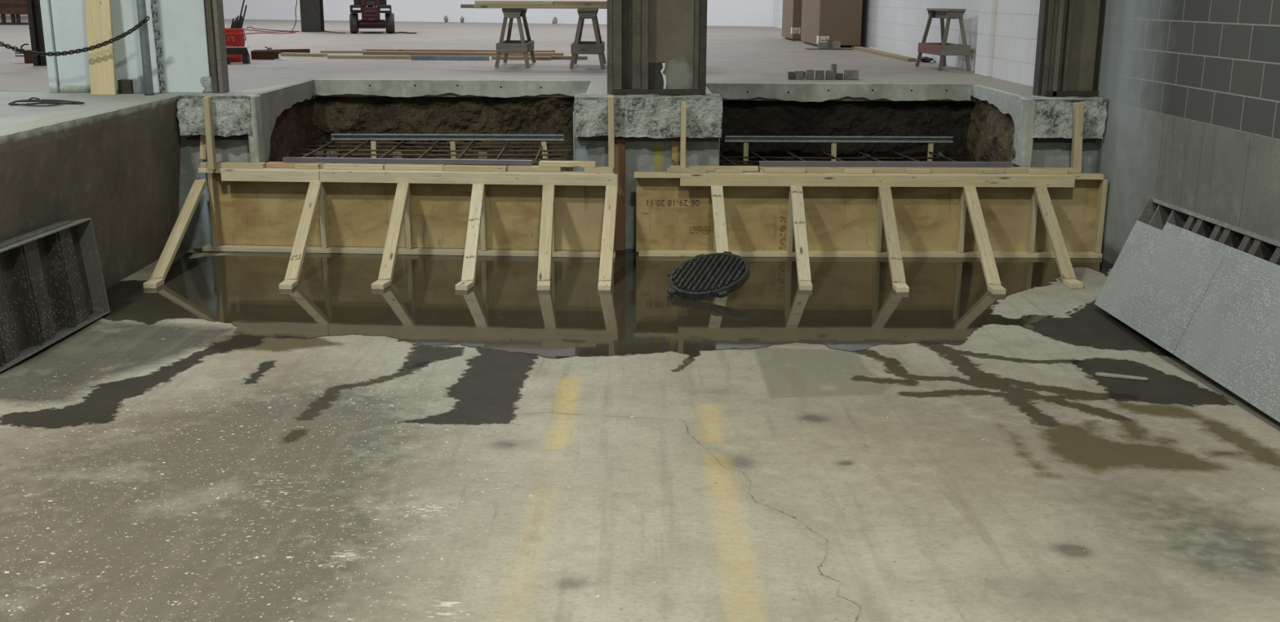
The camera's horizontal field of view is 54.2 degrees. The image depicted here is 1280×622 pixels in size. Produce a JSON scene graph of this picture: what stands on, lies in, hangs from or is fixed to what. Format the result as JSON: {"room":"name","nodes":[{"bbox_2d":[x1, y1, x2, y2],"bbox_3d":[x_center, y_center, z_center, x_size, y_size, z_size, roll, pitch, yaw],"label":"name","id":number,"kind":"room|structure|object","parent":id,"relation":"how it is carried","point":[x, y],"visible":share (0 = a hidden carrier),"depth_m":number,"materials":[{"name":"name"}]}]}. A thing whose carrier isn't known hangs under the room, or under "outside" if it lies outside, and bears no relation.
{"room":"loading dock","nodes":[
{"label":"loading dock","id":0,"kind":"room"},
{"bbox_2d":[0,93,180,288],"bbox_3d":[-3.562,0.502,3.599,0.193,1.250,12.800,0,14,-1],"label":"wall","id":1,"kind":"structure","parent":0,"point":[116,166],"depth_m":8.33,"materials":[{"name":"concrete"}]},
{"bbox_2d":[50,0,209,93],"bbox_3d":[-3.926,-6.190,8.735,1.174,9.200,0.190,0,14,-1],"label":"wall partition","id":2,"kind":"structure","parent":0,"point":[181,24],"depth_m":9.68,"materials":[{"name":"white paint"}]},
{"bbox_2d":[40,0,60,92],"bbox_3d":[-4.555,-4.961,8.963,0.059,6.700,0.100,0,14,-1],"label":"trim","id":3,"kind":"structure","parent":2,"relation":"attached to","point":[46,8],"depth_m":9.65,"materials":[{"name":"white paint"}]},
{"bbox_2d":[59,84,90,93],"bbox_3d":[-4.384,-1.732,9.749,0.273,0.055,0.025,0,14,-1],"label":"baseboard","id":4,"kind":"structure","parent":2,"relation":"attached to","point":[63,88],"depth_m":9.74,"materials":[{"name":"concrete"}]},
{"bbox_2d":[150,0,165,93],"bbox_3d":[-3.726,-2.306,9.607,0.062,1.320,0.058,-4,15,-15],"label":"chain","id":5,"kind":"object","parent":2,"relation":"hanging from","point":[155,10],"visible":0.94,"depth_m":9.66,"materials":[{"name":"paint"}]},
{"bbox_2d":[200,75,212,92],"bbox_3d":[-3.379,-1.772,9.757,0.102,0.123,0.012,0,14,-1],"label":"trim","id":6,"kind":"structure","parent":2,"relation":"attached to","point":[206,81],"depth_m":9.75,"materials":[{"name":"concrete"}]},
{"bbox_2d":[176,92,260,137],"bbox_3d":[-3.240,-1.518,9.675,0.597,0.324,0.405,0,14,-1],"label":"wall","id":7,"kind":"structure","parent":0,"point":[231,113],"depth_m":9.50,"materials":[{"name":"concrete"}]},
{"bbox_2d":[204,0,229,93],"bbox_3d":[-3.289,-4.818,9.027,0.104,6.397,0.190,0,14,-1],"label":"column","id":8,"kind":"structure","parent":7,"relation":"on","point":[214,11],"depth_m":9.68,"materials":[{"name":"metal"}]},
{"bbox_2d":[186,133,248,139],"bbox_3d":[-3.240,-1.370,9.756,0.520,0.040,0.250,0,14,-1],"label":"trim","id":9,"kind":"structure","parent":7,"relation":"attached to","point":[245,136],"depth_m":9.64,"materials":[{"name":"metal"}]},
{"bbox_2d":[178,135,260,248],"bbox_3d":[-3.359,-0.935,9.891,0.725,0.950,0.220,0,14,-1],"label":"wall","id":10,"kind":"structure","parent":0,"point":[197,234],"depth_m":9.75,"materials":[{"name":"concrete"}]},
{"bbox_2d":[247,80,315,163],"bbox_3d":[-2.971,-1.585,10.452,0.070,0.565,1.860,0,14,-1],"label":"wall","id":11,"kind":"structure","parent":0,"point":[274,101],"depth_m":9.85,"materials":[{"name":"concrete"}]},
{"bbox_2d":[265,98,315,162],"bbox_3d":[-2.974,-1.436,10.634,0.070,0.700,1.800,0,14,-1],"label":"bank","id":12,"kind":"object","parent":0,"point":[291,132],"visible":0.56,"depth_m":10.70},
{"bbox_2d":[341,96,385,101],"bbox_3d":[0.115,-1.594,11.750,6.730,0.845,0.240,0,14,-1],"label":"bank","id":13,"kind":"object","parent":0,"point":[378,98],"depth_m":11.51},
{"bbox_2d":[0,0,773,26],"bbox_3d":[-11.403,-13.104,35.919,32.546,9.400,0.277,6,15,21],"label":"wall","id":14,"kind":"structure","parent":0,"point":[719,12],"depth_m":34.26,"materials":[{"name":"white paint"}]},
{"bbox_2d":[309,151,573,171],"bbox_3d":[-1.760,-1.229,10.720,2.600,0.100,1.900,0,14,-1],"label":"bank","id":15,"kind":"object","parent":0,"point":[570,157],"visible":0.16,"depth_m":11.27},
{"bbox_2d":[313,151,324,157],"bbox_3d":[-2.846,-1.377,11.074,0.075,0.090,0.075,-9,17,-34],"label":"spacer","id":16,"kind":"object","parent":15,"relation":"on","point":[317,152],"visible":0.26,"depth_m":11.04,"materials":[{"name":"concrete"}]},
{"bbox_2d":[326,151,337,157],"bbox_3d":[-2.728,-1.377,11.075,0.075,0.090,0.075,11,18,36],"label":"spacer","id":17,"kind":"object","parent":15,"relation":"on","point":[327,152],"visible":0.38,"depth_m":11.04,"materials":[{"name":"concrete"}]},
{"bbox_2d":[370,140,376,158],"bbox_3d":[-2.334,-1.374,10.961,0.046,0.247,0.049,0,14,-1],"label":"wooden stake","id":18,"kind":"object","parent":15,"relation":"on","point":[373,143],"visible":0.46,"depth_m":10.94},
{"bbox_2d":[392,151,402,158],"bbox_3d":[-2.147,-1.376,11.081,0.075,0.090,0.075,0,14,-1],"label":"spacer","id":19,"kind":"object","parent":15,"relation":"on","point":[393,153],"visible":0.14,"depth_m":11.05,"materials":[{"name":"concrete"}]},
{"bbox_2d":[294,140,573,164],"bbox_3d":[-1.752,-1.354,10.616,2.348,0.037,1.680,0,14,-1],"label":"mat","id":20,"kind":"object","parent":15,"relation":"on","point":[349,153],"visible":0.73,"depth_m":10.73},
{"bbox_2d":[449,140,456,158],"bbox_3d":[-1.637,-1.373,10.968,0.058,0.249,0.049,0,14,-1],"label":"wooden stake","id":21,"kind":"object","parent":15,"relation":"on","point":[452,143],"visible":0.42,"depth_m":10.95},
{"bbox_2d":[331,133,564,140],"bbox_3d":[-1.682,-1.522,10.945,2.030,0.059,0.050,0,14,-1],"label":"channel","id":22,"kind":"object","parent":21,"relation":"on","point":[335,136],"visible":1,"depth_m":10.96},
{"bbox_2d":[477,151,487,158],"bbox_3d":[-1.397,-1.374,11.089,0.075,0.090,0.075,-4,15,-17],"label":"spacer","id":23,"kind":"object","parent":15,"relation":"on","point":[478,153],"visible":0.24,"depth_m":11.05,"materials":[{"name":"concrete"}]},
{"bbox_2d":[541,140,547,158],"bbox_3d":[-0.834,-1.372,10.976,0.043,0.251,0.079,-12,19,-40],"label":"wooden stake","id":24,"kind":"object","parent":15,"relation":"on","point":[544,144],"visible":0.42,"depth_m":10.96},
{"bbox_2d":[311,96,574,155],"bbox_3d":[-1.747,-1.688,11.486,2.602,0.780,0.294,0,14,-1],"label":"bank","id":25,"kind":"object","parent":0,"point":[331,115],"visible":0.47,"depth_m":11.47,"materials":[{"name":"soil"}]},
{"bbox_2d":[314,79,591,97],"bbox_3d":[-1.695,-2.017,11.346,2.500,0.154,0.060,0,14,-1],"label":"wall","id":26,"kind":"structure","parent":0,"point":[393,88],"depth_m":11.31,"materials":[{"name":"concrete"}]},
{"bbox_2d":[0,16,1036,127],"bbox_3d":[-11.326,-4.241,19.960,29.750,0.150,47.000,0,14,-1],"label":"floor","id":27,"kind":"structure","parent":0,"point":[734,54],"depth_m":13.90,"materials":[{"name":"concrete"}]},
{"bbox_2d":[0,0,28,25],"bbox_3d":[-15.977,-7.207,29.878,3.050,0.693,0.800,0,14,-1],"label":"rack","id":28,"kind":"object","parent":27,"relation":"on","point":[12,7],"visible":0.72,"depth_m":29.52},
{"bbox_2d":[14,43,33,62],"bbox_3d":[-6.775,-2.845,13.786,0.213,0.207,0.260,0,14,-1],"label":"steel beam","id":29,"kind":"structure","parent":27,"relation":"on","point":[28,58],"depth_m":13.73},
{"bbox_2d":[26,0,46,66],"bbox_3d":[-6.350,-5.866,12.507,0.140,6.700,0.150,0,14,-1],"label":"steel column","id":30,"kind":"structure","parent":27,"relation":"on","point":[33,8],"depth_m":13.20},
{"bbox_2d":[8,97,84,106],"bbox_3d":[-4.175,-1.460,8.745,0.712,0.022,0.429,7,16,24],"label":"coil","id":31,"kind":"object","parent":27,"relation":"on","point":[42,101],"visible":1,"depth_m":8.72,"materials":[{"name":"rubber"}]},
{"bbox_2d":[84,0,116,94],"bbox_3d":[-4.092,-2.786,9.370,0.187,2.294,0.238,0,14,-1],"label":"plank","id":32,"kind":"object","parent":27,"relation":"on","point":[99,18],"visible":1,"depth_m":9.48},
{"bbox_2d":[117,79,144,93],"bbox_3d":[-3.941,-1.739,9.682,0.165,0.104,0.100,0,14,-1],"label":"block","id":33,"kind":"object","parent":27,"relation":"on","point":[125,86],"visible":0.97,"depth_m":9.65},
{"bbox_2d":[136,0,154,95],"bbox_3d":[-3.741,-3.299,9.136,0.072,3.399,0.072,0,14,-1],"label":"steel pole","id":34,"kind":"object","parent":27,"relation":"on","point":[141,5],"visible":1,"depth_m":9.45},
{"bbox_2d":[0,16,149,56],"bbox_3d":[-4.388,-2.058,9.359,1.456,0.296,0.030,0,14,-1],"label":"chain","id":35,"kind":"object","parent":34,"relation":"hanging from","point":[135,27],"visible":1,"depth_m":9.38,"materials":[{"name":"metal"}]},
{"bbox_2d":[224,27,245,62],"bbox_3d":[-4.639,-3.023,14.198,0.303,0.370,0.303,-6,15,-22],"label":"bucket","id":36,"kind":"object","parent":27,"relation":"on","point":[233,37],"visible":0.64,"depth_m":14.09,"materials":[{"name":"red plastic"}]},
{"bbox_2d":[236,0,244,28],"bbox_3d":[-4.547,-3.200,14.130,0.224,0.694,0.017,-1,14,-4],"label":"rod","id":37,"kind":"object","parent":36,"relation":"in","point":[243,0],"visible":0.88,"depth_m":14.09,"materials":[{"name":"black metal"}]},
{"bbox_2d":[240,4,247,28],"bbox_3d":[-4.530,-3.159,14.167,0.195,0.599,0.017,-1,14,-4],"label":"rod","id":38,"kind":"object","parent":36,"relation":"in","point":[246,5],"visible":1,"depth_m":14.12,"materials":[{"name":"black metal"}]},
{"bbox_2d":[226,46,250,63],"bbox_3d":[-4.569,-2.834,13.844,0.510,0.178,0.120,0,14,-1],"label":"channel","id":39,"kind":"object","parent":27,"relation":"on","point":[242,51],"visible":0.48,"depth_m":13.78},
{"bbox_2d":[250,50,280,59],"bbox_3d":[-4.411,-3.018,14.746,0.321,0.095,0.104,0,14,-1],"label":"channel","id":40,"kind":"object","parent":27,"relation":"on","point":[255,55],"visible":0.98,"depth_m":14.70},
{"bbox_2d":[244,28,295,40],"bbox_3d":[-7.018,-5.264,23.725,0.982,0.016,6.726,-4,15,-17],"label":"extension cord","id":41,"kind":"object","parent":27,"relation":"on","point":[244,28],"visible":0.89,"depth_m":24.19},
{"bbox_2d":[246,26,299,31],"bbox_3d":[-7.951,-6.010,26.656,0.291,0.016,3.842,-8,16,-30],"label":"extension cord","id":42,"kind":"object","parent":27,"relation":"on","point":[246,27],"visible":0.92,"depth_m":25.94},
{"bbox_2d":[252,48,310,53],"bbox_3d":[-4.642,-3.361,16.187,0.730,0.050,0.084,-9,17,-33],"label":"channel","id":43,"kind":"object","parent":27,"relation":"on","point":[293,51],"visible":0.71,"depth_m":16.23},
{"bbox_2d":[280,52,327,56],"bbox_3d":[-4.173,-3.185,15.523,0.593,0.038,0.090,4,15,13],"label":"board","id":44,"kind":"object","parent":27,"relation":"on","point":[283,54],"visible":0.98,"depth_m":15.48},
{"bbox_2d":[299,0,324,31],"bbox_3d":[-6.610,-8.906,24.513,0.390,6.700,0.320,0,14,-1],"label":"steel column","id":45,"kind":"structure","parent":27,"relation":"on","point":[312,16],"depth_m":25.12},
{"bbox_2d":[320,50,365,53],"bbox_3d":[-3.904,-3.412,16.443,0.580,0.030,0.090,-1,14,-5],"label":"board","id":46,"kind":"object","parent":27,"relation":"on","point":[321,51],"visible":0.76,"depth_m":16.40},
{"bbox_2d":[327,54,410,58],"bbox_3d":[-3.254,-3.057,15.033,0.997,0.038,0.100,1,14,2],"label":"board","id":47,"kind":"object","parent":27,"relation":"on","point":[329,56],"visible":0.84,"depth_m":14.99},
{"bbox_2d":[349,0,395,33],"bbox_3d":[-5.335,-6.295,24.787,0.850,1.514,1.602,-3,14,-11],"label":"machine","id":48,"kind":"object","parent":27,"relation":"on","point":[371,10],"visible":1,"depth_m":24.18,"materials":[{"name":"red metal"}]},
{"bbox_2d":[365,1,375,5],"bbox_3d":[-5.204,-5.937,24.136,0.183,0.075,0.020,-3,14,-11],"label":"grille","id":49,"kind":"object","parent":48,"relation":"attached to","point":[367,3],"depth_m":24.13,"materials":[{"name":"metal"}]},
{"bbox_2d":[394,31,416,33],"bbox_3d":[-4.565,-5.447,24.469,0.434,0.024,0.391,0,14,-1],"label":"hose","id":50,"kind":"object","parent":27,"relation":"on","point":[395,32],"visible":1,"depth_m":24.49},
{"bbox_2d":[410,55,489,60],"bbox_3d":[-2.238,-2.990,14.761,0.925,0.050,0.084,1,14,2],"label":"channel","id":51,"kind":"object","parent":27,"relation":"on","point":[412,57],"visible":1,"depth_m":14.72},
{"bbox_2d":[361,48,555,52],"bbox_3d":[-2.419,-3.472,16.689,2.553,0.038,0.240,1,14,3],"label":"board","id":52,"kind":"object","parent":27,"relation":"on","point":[366,49],"visible":0.66,"depth_m":16.59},
{"bbox_2d":[362,51,563,56],"bbox_3d":[-2.259,-3.282,15.941,2.563,0.038,0.140,1,14,4],"label":"board","id":53,"kind":"object","parent":27,"relation":"on","point":[420,53],"visible":0.86,"depth_m":15.89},
{"bbox_2d":[494,8,536,67],"bbox_3d":[-1.357,-2.986,13.621,0.370,0.609,0.968,0,14,-1],"label":"sawhorse","id":54,"kind":"object","parent":27,"relation":"on","point":[522,46],"visible":0.99,"depth_m":13.21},
{"bbox_2d":[460,4,478,8],"bbox_3d":[-0.768,-3.244,13.325,2.268,0.038,0.140,0,14,-1],"label":"board","id":55,"kind":"object","parent":54,"relation":"on","point":[462,6],"visible":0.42,"depth_m":13.25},
{"bbox_2d":[491,55,551,60],"bbox_3d":[-1.416,-3.025,14.938,0.705,0.038,0.120,3,14,9],"label":"board","id":56,"kind":"object","parent":27,"relation":"on","point":[494,57],"visible":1,"depth_m":14.88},
{"bbox_2d":[551,17,557,23],"bbox_3d":[-2.247,-7.657,33.015,0.129,0.219,0.106,9,17,31],"label":"scrap","id":57,"kind":"object","parent":27,"relation":"on","point":[554,20],"visible":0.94,"depth_m":32.98,"materials":[{"name":"grey stone"}]},
{"bbox_2d":[551,55,587,59],"bbox_3d":[-0.855,-3.046,15.032,0.439,0.038,0.100,1,14,3],"label":"board","id":58,"kind":"object","parent":27,"relation":"on","point":[553,57],"visible":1,"depth_m":14.99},
{"bbox_2d":[568,8,606,69],"bbox_3d":[-0.556,-2.936,13.436,0.370,0.609,0.968,0,14,-1],"label":"sawhorse","id":59,"kind":"object","parent":27,"relation":"on","point":[578,46],"visible":0.98,"depth_m":13.03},
{"bbox_2d":[474,4,607,8],"bbox_3d":[-0.561,-3.205,13.171,2.358,0.038,0.140,0,14,-1],"label":"board","id":60,"kind":"object","parent":59,"relation":"on","point":[534,6],"visible":0.58,"depth_m":13.10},
{"bbox_2d":[475,0,553,4],"bbox_3d":[-1.321,-3.244,13.154,0.818,0.038,0.140,0,14,-1],"label":"board","id":61,"kind":"object","parent":60,"relation":"on","point":[479,2],"visible":1,"depth_m":13.09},
{"bbox_2d":[554,0,607,4],"bbox_3d":[-0.117,-3.245,13.176,1.570,0.038,0.140,0,14,-1],"label":"board","id":62,"kind":"object","parent":60,"relation":"on","point":[556,2],"visible":0.42,"depth_m":13.11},
{"bbox_2d":[787,71,794,79],"bbox_3d":[1.409,-2.197,11.656,0.052,0.067,0.089,0,14,-1],"label":"concrete block","id":63,"kind":"object","parent":27,"relation":"on","point":[790,74],"visible":1,"depth_m":11.62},
{"bbox_2d":[782,0,802,40],"bbox_3d":[2.968,-5.842,21.871,0.744,2.137,1.506,0,14,-1],"label":"cardboard box","id":64,"kind":"object","parent":27,"relation":"on","point":[792,9],"visible":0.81,"depth_m":21.43,"materials":[{"name":"cardboard"}]},
{"bbox_2d":[794,70,803,79],"bbox_3d":[1.481,-2.202,11.656,0.077,0.078,0.092,0,14,-1],"label":"concrete block","id":65,"kind":"object","parent":27,"relation":"on","point":[797,74],"visible":1,"depth_m":11.62,"materials":[{"name":"concrete"}]},
{"bbox_2d":[805,69,814,79],"bbox_3d":[1.585,-2.207,11.657,0.074,0.088,0.090,0,14,-1],"label":"concrete block","id":66,"kind":"object","parent":27,"relation":"on","point":[809,73],"visible":1,"depth_m":11.62,"materials":[{"name":"concrete"}]},
{"bbox_2d":[814,70,824,79],"bbox_3d":[1.677,-2.204,11.657,0.076,0.082,0.090,0,14,-1],"label":"concrete block","id":67,"kind":"object","parent":27,"relation":"on","point":[820,74],"visible":1,"depth_m":11.62,"materials":[{"name":"concrete"}]},
{"bbox_2d":[804,48,853,49],"bbox_3d":[2.736,-3.800,18.123,0.660,0.013,0.260,0,14,-1],"label":"board","id":68,"kind":"object","parent":27,"relation":"on","point":[805,48],"visible":0.94,"depth_m":18.00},
{"bbox_2d":[817,41,827,48],"bbox_3d":[2.644,-3.842,18.080,0.132,0.092,0.121,0,14,-1],"label":"concrete block","id":69,"kind":"object","parent":68,"relation":"on","point":[820,44],"visible":1,"depth_m":18.03,"materials":[{"name":"concrete"}]},
{"bbox_2d":[826,39,834,48],"bbox_3d":[2.748,-3.862,18.076,0.091,0.131,0.121,0,14,-1],"label":"concrete block","id":70,"kind":"object","parent":68,"relation":"on","point":[829,42],"visible":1,"depth_m":18.02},
{"bbox_2d":[832,41,840,48],"bbox_3d":[2.831,-3.848,18.082,0.123,0.100,0.121,0,14,-1],"label":"concrete block","id":71,"kind":"object","parent":68,"relation":"on","point":[836,45],"visible":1,"depth_m":18.03,"materials":[{"name":"concrete"}]},
{"bbox_2d":[825,70,835,79],"bbox_3d":[1.774,-2.204,11.658,0.078,0.083,0.094,0,14,-1],"label":"concrete block","id":72,"kind":"object","parent":27,"relation":"on","point":[829,74],"visible":1,"depth_m":11.62,"materials":[{"name":"concrete"}]},
{"bbox_2d":[800,0,862,47],"bbox_3d":[2.992,-5.240,19.493,0.638,2.137,2.006,0,14,-1],"label":"cardboard box","id":73,"kind":"object","parent":27,"relation":"on","point":[839,20],"visible":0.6,"depth_m":18.73,"materials":[{"name":"cardboard"}]},
{"bbox_2d":[831,63,836,78],"bbox_3d":[1.829,-2.267,11.803,0.039,0.135,0.101,0,14,-1],"label":"concrete block","id":74,"kind":"object","parent":27,"relation":"on","point":[833,66],"visible":0.66,"depth_m":11.75,"materials":[{"name":"concrete"}]},
{"bbox_2d":[835,72,843,79],"bbox_3d":[1.863,-2.190,11.663,0.057,0.055,0.090,0,14,-1],"label":"concrete block","id":75,"kind":"object","parent":27,"relation":"on","point":[838,76],"visible":1,"depth_m":11.62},
{"bbox_2d":[844,69,858,79],"bbox_3d":[1.972,-2.206,11.660,0.126,0.089,0.090,0,14,-1],"label":"concrete block","id":76,"kind":"object","parent":27,"relation":"on","point":[848,73],"visible":1,"depth_m":11.62,"materials":[{"name":"concrete"}]},
{"bbox_2d":[853,46,915,61],"bbox_3d":[3.212,-3.428,16.610,0.091,0.038,3.525,0,14,-1],"label":"board","id":77,"kind":"object","parent":27,"relation":"on","point":[860,48],"visible":1,"depth_m":16.18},
{"bbox_2d":[868,46,922,62],"bbox_3d":[3.334,-3.397,16.491,0.041,0.030,3.574,0,14,0],"label":"board","id":78,"kind":"object","parent":27,"relation":"on","point":[870,47],"visible":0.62,"depth_m":16.64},
{"bbox_2d":[920,56,933,62],"bbox_3d":[3.376,-2.965,14.728,0.126,0.064,0.272,-6,16,-24],"label":"clump","id":79,"kind":"object","parent":27,"relation":"on","point":[924,59],"visible":0.91,"depth_m":14.68,"materials":[{"name":"black rubber"}]},
{"bbox_2d":[915,8,970,71],"bbox_3d":[3.236,-2.897,13.308,0.352,0.627,0.794,-1,14,-5],"label":"sawhorse","id":80,"kind":"object","parent":27,"relation":"on","point":[943,49],"visible":1,"depth_m":13.00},
{"bbox_2d":[573,110,576,171],"bbox_3d":[-0.489,-1.389,10.713,0.100,0.750,1.540,0,14,-1],"label":"wall","id":81,"kind":"structure","parent":0,"point":[574,117],"depth_m":9.92,"materials":[{"name":"concrete"}]},
{"bbox_2d":[0,245,1279,621],"bbox_3d":[0.039,0.844,3.763,7.400,0.436,12.880,0,14,-1],"label":"floor","id":82,"kind":"structure","parent":0,"point":[222,443],"depth_m":5.25,"materials":[{"name":"concrete"}]},
{"bbox_2d":[0,217,110,372],"bbox_3d":[-3.439,0.020,6.520,0.193,0.650,2.608,0,14,1],"label":"plate","id":83,"kind":"object","parent":82,"relation":"on","point":[52,286],"visible":1,"depth_m":7.23,"materials":[{"name":"metal"}]},
{"bbox_2d":[142,96,617,290],"bbox_3d":[-1.788,-0.902,9.044,3.252,1.215,1.426,0,14,-1],"label":"wooden formwork","id":84,"kind":"object","parent":82,"relation":"on","point":[544,211],"visible":1,"depth_m":9.60,"materials":[{"name":"brown wood"}]},
{"bbox_2d":[199,134,207,159],"bbox_3d":[-3.370,-1.265,9.652,0.071,0.192,0.030,0,14,-1],"label":"board","id":85,"kind":"object","parent":84,"relation":"on","point":[202,154],"visible":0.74,"depth_m":9.64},
{"bbox_2d":[282,156,533,164],"bbox_3d":[-1.787,-1.152,9.597,1.936,0.032,0.052,1,14,3],"label":"steel angle","id":86,"kind":"object","parent":84,"relation":"on","point":[294,159],"visible":1,"depth_m":9.57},
{"bbox_2d":[614,138,625,250],"bbox_3d":[-0.156,-0.907,9.775,0.085,0.880,0.030,0,14,-1],"label":"board","id":87,"kind":"object","parent":82,"relation":"on","point":[620,144],"visible":0.86,"depth_m":9.76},
{"bbox_2d":[666,251,750,299],"bbox_3d":[0.458,-0.245,8.482,0.587,0.234,0.567,5,15,19],"label":"drain grate","id":88,"kind":"object","parent":82,"relation":"on","point":[713,275],"visible":1,"depth_m":8.40,"materials":[{"name":"metal"}]},
{"bbox_2d":[634,102,1107,294],"bbox_3d":[1.763,-0.853,8.981,3.629,1.181,1.403,0,14,-1],"label":"wooden formwork","id":89,"kind":"object","parent":82,"relation":"on","point":[893,213],"visible":1,"depth_m":9.61,"materials":[{"name":"brown wood"}]},
{"bbox_2d":[759,160,1011,166],"bbox_3d":[1.877,-1.129,9.590,1.929,0.032,0.052,0,14,0],"label":"steel angle","id":90,"kind":"object","parent":89,"relation":"on","point":[815,163],"visible":1,"depth_m":9.57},
{"bbox_2d":[1094,372,1148,380],"bbox_3d":[2.528,0.344,6.562,0.262,0.007,0.059,6,15,25],"label":"scrap","id":91,"kind":"object","parent":82,"relation":"on","point":[1098,374],"visible":1,"depth_m":6.56,"materials":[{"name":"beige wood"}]},
{"bbox_2d":[1093,198,1279,422],"bbox_3d":[3.114,-0.034,6.550,0.445,0.801,3.042,0,14,1],"label":"plate","id":92,"kind":"object","parent":82,"relation":"on","point":[1205,290],"visible":1,"depth_m":6.73,"materials":[{"name":"metal"}]},
{"bbox_2d":[574,132,719,248],"bbox_3d":[0.051,-0.929,9.927,1.125,0.950,0.220,0,14,-1],"label":"wall","id":93,"kind":"structure","parent":0,"point":[640,156],"depth_m":9.75,"materials":[{"name":"concrete"}]},
{"bbox_2d":[671,141,679,165],"bbox_3d":[0.287,-1.052,9.757,0.085,0.572,0.023,0,14,-1],"label":"board","id":94,"kind":"object","parent":93,"relation":"attached to","point":[675,152],"visible":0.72,"depth_m":9.71,"materials":[{"name":"brown wood"}]},
{"bbox_2d":[573,93,723,138],"bbox_3d":[0.063,-1.515,9.715,1.152,0.328,0.399,0,14,-1],"label":"wall","id":95,"kind":"structure","parent":0,"point":[638,116],"depth_m":9.54,"materials":[{"name":"concrete"}]},
{"bbox_2d":[577,135,718,141],"bbox_3d":[0.060,-1.364,9.791,1.090,0.040,0.250,0,14,-1],"label":"trim","id":96,"kind":"structure","parent":95,"relation":"attached to","point":[602,138],"depth_m":9.67,"materials":[{"name":"metal"}]},
{"bbox_2d":[607,0,706,95],"bbox_3d":[0.141,-4.809,9.053,0.769,6.399,0.210,0,14,-1],"label":"column","id":97,"kind":"structure","parent":95,"relation":"on","point":[655,46],"depth_m":9.72,"materials":[{"name":"brown metal"}]},
{"bbox_2d":[706,83,971,102],"bbox_3d":[1.750,-1.940,11.111,2.375,0.160,0.060,0,14,-1],"label":"wall","id":98,"kind":"structure","parent":0,"point":[801,92],"depth_m":11.08,"materials":[{"name":"concrete"}]},
{"bbox_2d":[719,158,973,170],"bbox_3d":[1.806,-1.184,10.602,2.600,0.108,1.900,0,14,-1],"label":"bank","id":99,"kind":"object","parent":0,"point":[720,159],"visible":0.11,"depth_m":11.19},
{"bbox_2d":[742,142,748,163],"bbox_3d":[0.931,-1.369,10.995,0.045,0.247,0.049,0,14,-1],"label":"wooden stake","id":100,"kind":"object","parent":99,"relation":"on","point":[745,144],"visible":0.58,"depth_m":10.98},
{"bbox_2d":[831,142,836,160],"bbox_3d":[1.706,-1.367,11.003,0.046,0.247,0.049,0,14,-1],"label":"wooden stake","id":101,"kind":"object","parent":99,"relation":"on","point":[833,144],"visible":0.52,"depth_m":10.99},
{"bbox_2d":[724,135,953,142],"bbox_3d":[1.748,-1.509,10.983,2.000,0.059,0.050,0,14,-1],"label":"channel","id":102,"kind":"object","parent":101,"relation":"on","point":[727,138],"visible":1,"depth_m":10.99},
{"bbox_2d":[719,149,965,172],"bbox_3d":[1.727,-1.248,10.440,2.207,0.037,1.322,0,14,-1],"label":"mat","id":103,"kind":"object","parent":99,"relation":"on","point":[794,157],"visible":0.45,"depth_m":10.72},
{"bbox_2d":[927,142,933,161],"bbox_3d":[2.556,-1.366,11.012,0.053,0.248,0.049,0,14,-1],"label":"wooden stake","id":104,"kind":"object","parent":99,"relation":"on","point":[931,145],"visible":0.58,"depth_m":11.00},
{"bbox_2d":[719,100,974,160],"bbox_3d":[1.801,-1.613,11.252,2.603,0.780,0.262,0,14,-1],"label":"bank","id":105,"kind":"object","parent":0,"point":[740,117],"visible":0.59,"depth_m":11.24,"materials":[{"name":"soil"}]},
{"bbox_2d":[772,0,979,71],"bbox_3d":[3.578,-9.226,20.859,0.340,9.200,19.700,0,14,-1],"label":"wall","id":106,"kind":"structure","parent":0,"point":[897,26],"depth_m":15.89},
{"bbox_2d":[974,0,996,76],"bbox_3d":[3.440,-6.778,11.187,0.130,9.200,0.450,0,14,-1],"label":"wall","id":107,"kind":"structure","parent":0,"point":[987,9],"depth_m":12.14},
{"bbox_2d":[966,99,1016,167],"bbox_3d":[2.983,-1.389,10.551,0.097,0.700,1.501,0,14,0],"label":"bank","id":108,"kind":"object","parent":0,"point":[989,136],"visible":0.57,"depth_m":10.64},
{"bbox_2d":[970,84,1036,167],"bbox_3d":[2.985,-1.557,10.375,0.080,0.531,1.580,0,14,-1],"label":"wall","id":109,"kind":"structure","parent":0,"point":[1024,143],"depth_m":9.75,"materials":[{"name":"concrete"}]},
{"bbox_2d":[991,0,1039,86],"bbox_3d":[3.642,-6.490,10.050,0.430,9.200,2.600,0,14,-1],"label":"wall","id":110,"kind":"structure","parent":0,"point":[1016,21],"depth_m":11.33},
{"bbox_2d":[1010,133,1099,173],"bbox_3d":[3.273,-0.924,9.960,0.610,0.950,0.220,0,14,-1],"label":"wall","id":111,"kind":"structure","parent":0,"point":[1044,154],"depth_m":9.77,"materials":[{"name":"concrete"}]},
{"bbox_2d":[1022,95,1107,138],"bbox_3d":[3.289,-1.513,9.745,0.596,0.314,0.405,0,14,-1],"label":"wall","id":112,"kind":"structure","parent":0,"point":[1053,115],"depth_m":9.57,"materials":[{"name":"concrete"}]},
{"bbox_2d":[1033,137,1097,142],"bbox_3d":[3.283,-1.359,9.824,0.525,0.040,0.250,0,14,-1],"label":"trim","id":113,"kind":"structure","parent":112,"relation":"attached to","point":[1060,140],"depth_m":9.70,"materials":[{"name":"metal"}]},
{"bbox_2d":[1032,0,1106,97],"bbox_3d":[3.390,-4.802,9.082,0.488,6.399,0.220,0,14,-1],"label":"column","id":114,"kind":"structure","parent":112,"relation":"on","point":[1070,33],"depth_m":9.74,"materials":[{"name":"metal"}]},
{"bbox_2d":[1096,0,1279,264],"bbox_3d":[3.795,-3.969,2.643,0.270,10.450,12.999,0,14,-1],"label":"wall","id":115,"kind":"structure","parent":0,"point":[1191,88],"depth_m":8.13,"materials":[{"name":"concrete"}]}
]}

